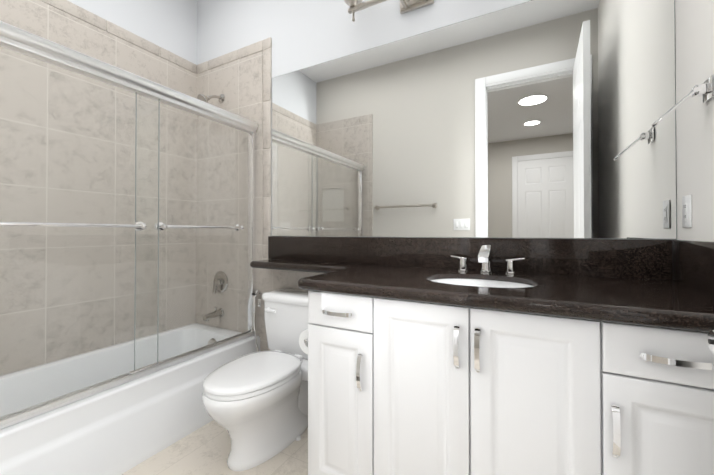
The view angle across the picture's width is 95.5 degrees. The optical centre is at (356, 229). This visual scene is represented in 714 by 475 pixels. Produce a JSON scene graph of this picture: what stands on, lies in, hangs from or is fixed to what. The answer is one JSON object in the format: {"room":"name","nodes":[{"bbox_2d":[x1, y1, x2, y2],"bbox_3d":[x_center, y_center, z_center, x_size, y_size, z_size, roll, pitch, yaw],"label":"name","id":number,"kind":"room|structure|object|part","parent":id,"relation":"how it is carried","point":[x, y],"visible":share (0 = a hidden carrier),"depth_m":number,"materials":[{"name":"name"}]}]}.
{"room":"bathroom","nodes":[
{"label":"bathroom","id":0,"kind":"room"},
{"bbox_2d":[67,0,197,64],"bbox_3d":[-1.808,-0.388,1.906,0.120,3.030,1.818,0,-1,28],"label":"wall","id":1,"kind":"structure","parent":0,"point":[170,25],"depth_m":2.41,"materials":[{"name":"white paint"}]},
{"bbox_2d":[0,0,196,375],"bbox_3d":[-1.720,-0.291,1.926,0.014,2.133,1.674,0,-1,28],"label":"wall tile","id":2,"kind":"structure","parent":1,"relation":"attached to","point":[66,23],"depth_m":2.01,"materials":[{"name":"tile"}]},
{"bbox_2d":[121,420,307,474],"bbox_3d":[-0.472,1.147,-0.409,4.657,0.080,4.840,0,-1,28],"label":"floor","id":3,"kind":"structure","parent":0,"point":[205,449],"depth_m":1.58,"materials":[{"name":"tile"}]},
{"bbox_2d":[0,323,260,474],"bbox_3d":[-1.379,0.939,1.732,0.761,0.372,1.670,0,-1,28],"label":"bathtub","id":4,"kind":"object","parent":3,"relation":"on","point":[121,429],"visible":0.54,"depth_m":1.64,"materials":[{"name":"white ceramic"}]},
{"bbox_2d":[0,21,257,428],"bbox_3d":[-1.142,-0.015,1.612,0.071,1.532,1.670,0,-1,28],"label":"shower door","id":5,"kind":"structure","parent":4,"relation":"on","point":[19,40],"depth_m":1.63,"materials":[{"name":"clear glass"}]},
{"bbox_2d":[0,221,146,230],"bbox_3d":[-1.272,-0.018,1.331,0.086,0.048,0.771,0,-1,28],"label":"door towel bar","id":6,"kind":"object","parent":5,"relation":"attached to","point":[138,226],"depth_m":1.38,"materials":[{"name":"silver metal"}]},
{"bbox_2d":[154,222,243,230],"bbox_3d":[-0.936,-0.012,1.992,0.086,0.048,0.580,0,-1,28],"label":"door towel bar","id":7,"kind":"object","parent":5,"relation":"attached to","point":[162,226],"depth_m":1.89,"materials":[{"name":"silver metal"}]},
{"bbox_2d":[202,288,309,470],"bbox_3d":[-0.460,0.757,1.747,0.496,0.736,0.769,0,-1,28],"label":"toilet","id":8,"kind":"object","parent":3,"relation":"on","point":[255,404],"visible":0.9,"depth_m":1.61,"materials":[{"name":"white ceramic"}]},
{"bbox_3d":[-0.514,0.725,1.647,0.376,0.056,0.527,0,-1,28],"label":"seat lid","id":9,"kind":"part","parent":8,"relation":"part of","materials":[{"name":"white ceramic"}]},
{"bbox_3d":[-0.335,0.573,1.980,0.496,0.364,0.243,0,-1,28],"label":"tank","id":10,"kind":"part","parent":8,"relation":"part of","materials":[{"name":"white ceramic"}]},
{"bbox_2d":[300,288,713,474],"bbox_3d":[0.518,0.684,1.275,1.304,0.876,0.673,0,-1,28],"label":"bathroom vanity","id":11,"kind":"object","parent":3,"relation":"on","point":[478,356],"depth_m":0.98,"materials":[{"name":"white wood"}]},
{"bbox_2d":[299,329,307,354],"bbox_3d":[-0.178,0.503,1.491,0.123,0.110,0.186,0,-1,28],"label":"toilet paper roll","id":12,"kind":"object","parent":11,"relation":"attached to","point":[303,340],"visible":0.33,"depth_m":1.45,"materials":[{"name":"white paper"}]},
{"bbox_2d":[250,260,713,327],"bbox_3d":[0.159,0.223,1.466,2.114,0.043,0.684,0,-1,28],"label":"countertop","id":13,"kind":"structure","parent":11,"relation":"on","point":[604,297],"depth_m":1.06,"materials":[{"name":"black stone"}]},
{"bbox_2d":[426,276,541,291],"bbox_3d":[0.481,0.297,1.277,0.476,0.149,0.399,0,-1,28],"label":"sink","id":14,"kind":"object","parent":13,"relation":"in","point":[433,279],"depth_m":1.41,"materials":[{"name":"white ceramic"}]},
{"bbox_2d":[450,244,525,271],"bbox_3d":[0.587,0.136,1.488,0.326,0.130,0.145,0,-1,28],"label":"faucet","id":15,"kind":"object","parent":13,"relation":"on","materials":[{"name":"silver metal"}]},
{"bbox_2d":[197,0,676,239],"bbox_3d":[-0.002,-0.387,2.033,3.177,3.030,0.120,0,-1,28],"label":"wall","id":16,"kind":"structure","parent":0,"point":[302,34],"depth_m":2.13,"materials":[{"name":"white paint"}]},
{"bbox_2d":[196,37,323,350],"bbox_3d":[-0.600,-0.113,2.277,1.650,2.485,0.014,0,-1,28],"label":"wall tile","id":17,"kind":"structure","parent":16,"relation":"attached to","point":[240,79],"depth_m":2.45,"materials":[{"name":"tile"}]},
{"bbox_2d":[197,94,227,344],"bbox_3d":[-1.091,-0.085,2.423,0.182,1.931,0.197,0,-1,28],"label":"fittings","id":18,"kind":"object","parent":17,"relation":"attached to","point":[223,283],"visible":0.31,"depth_m":2.47,"materials":[{"name":"silver metal"}]},
{"bbox_2d":[208,338,215,344],"bbox_3d":[-1.059,0.840,2.367,0.080,0.080,0.025,0,-1,28],"label":"overflow drain","id":19,"kind":"object","parent":18,"relation":"in","point":[213,341],"depth_m":2.36,"materials":[{"name":"silver metal"}]},
{"bbox_2d":[203,307,223,321],"bbox_3d":[-1.086,0.635,2.445,0.068,0.092,0.143,0,-1,28],"label":"tub spout","id":20,"kind":"object","parent":18,"relation":"in","point":[220,311],"depth_m":2.43,"materials":[{"name":"silver metal"}]},
{"bbox_2d":[212,271,227,293],"bbox_3d":[-1.066,0.408,2.484,0.164,0.167,0.057,0,-1,28],"label":"shower valve","id":21,"kind":"object","parent":18,"relation":"in","point":[224,280],"depth_m":2.48,"materials":[{"name":"silver metal"}]},
{"bbox_2d":[252,290,260,351],"bbox_3d":[-0.611,0.708,2.228,0.260,0.556,0.068,0,-1,28],"label":"bidet sprayer","id":22,"kind":"object","parent":17,"relation":"attached to","point":[255,296],"visible":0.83,"depth_m":2.26,"materials":[{"name":"silver metal"}]},
{"bbox_2d":[344,0,386,21],"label":"vanity light","id":23,"kind":"object","parent":16,"relation":"attached to","point":[355,5],"depth_m":1.79,"materials":[{"name":"silver metal"}]},
{"bbox_2d":[400,0,433,13],"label":"vanity light","id":24,"kind":"object","parent":16,"relation":"attached to","point":[406,6],"depth_m":1.77,"materials":[{"name":"silver metal"}]},
{"bbox_2d":[267,236,673,279],"bbox_3d":[0.308,0.125,1.764,2.092,0.158,0.020,0,-1,28],"label":"backsplash","id":25,"kind":"structure","parent":16,"relation":"attached to","point":[644,259],"depth_m":1.55,"materials":[{"name":"black stone"}]},
{"bbox_2d":[272,0,676,238],"bbox_3d":[0.330,-0.513,1.782,2.109,1.114,0.006,0,-1,28],"label":"mirror","id":26,"kind":"object","parent":16,"relation":"attached to","point":[534,119],"visible":1,"depth_m":1.59,"materials":[{"name":"grey mirror"}]},
{"bbox_2d":[675,0,713,241],"bbox_3d":[0.883,-0.400,0.454,0.120,3.030,1.818,0,-1,28],"label":"wall","id":27,"kind":"structure","parent":0,"point":[694,42],"depth_m":1.13,"materials":[{"name":"white paint"}]},
{"bbox_2d":[651,74,713,126],"bbox_3d":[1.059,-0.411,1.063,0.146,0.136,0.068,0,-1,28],"label":"towel bar","id":28,"kind":"object","parent":27,"relation":"attached to","point":[705,89],"visible":1,"depth_m":1.03,"materials":[{"name":"silver metal"}]},
{"bbox_2d":[682,195,691,227],"bbox_3d":[1.206,-0.064,1.187,0.009,0.118,0.072,0,-1,28],"label":"switch plate","id":29,"kind":"object","parent":27,"relation":"attached to","point":[687,211],"visible":0.98,"depth_m":1.18,"materials":[{"name":"white plastic"}]},
{"bbox_2d":[670,240,713,291],"bbox_3d":[1.087,0.118,0.983,0.020,0.158,0.655,0,-1,28],"label":"backsplash","id":30,"kind":"structure","parent":27,"relation":"attached to","point":[691,262],"depth_m":1.10,"materials":[{"name":"black stone"}]},
{"bbox_2d":[707,329,713,352],"bbox_3d":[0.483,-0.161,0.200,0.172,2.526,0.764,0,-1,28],"label":"door knob","id":31,"kind":"structure","parent":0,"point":[710,338],"depth_m":0.51,"materials":[{"name":"silver metal"}]}
]}

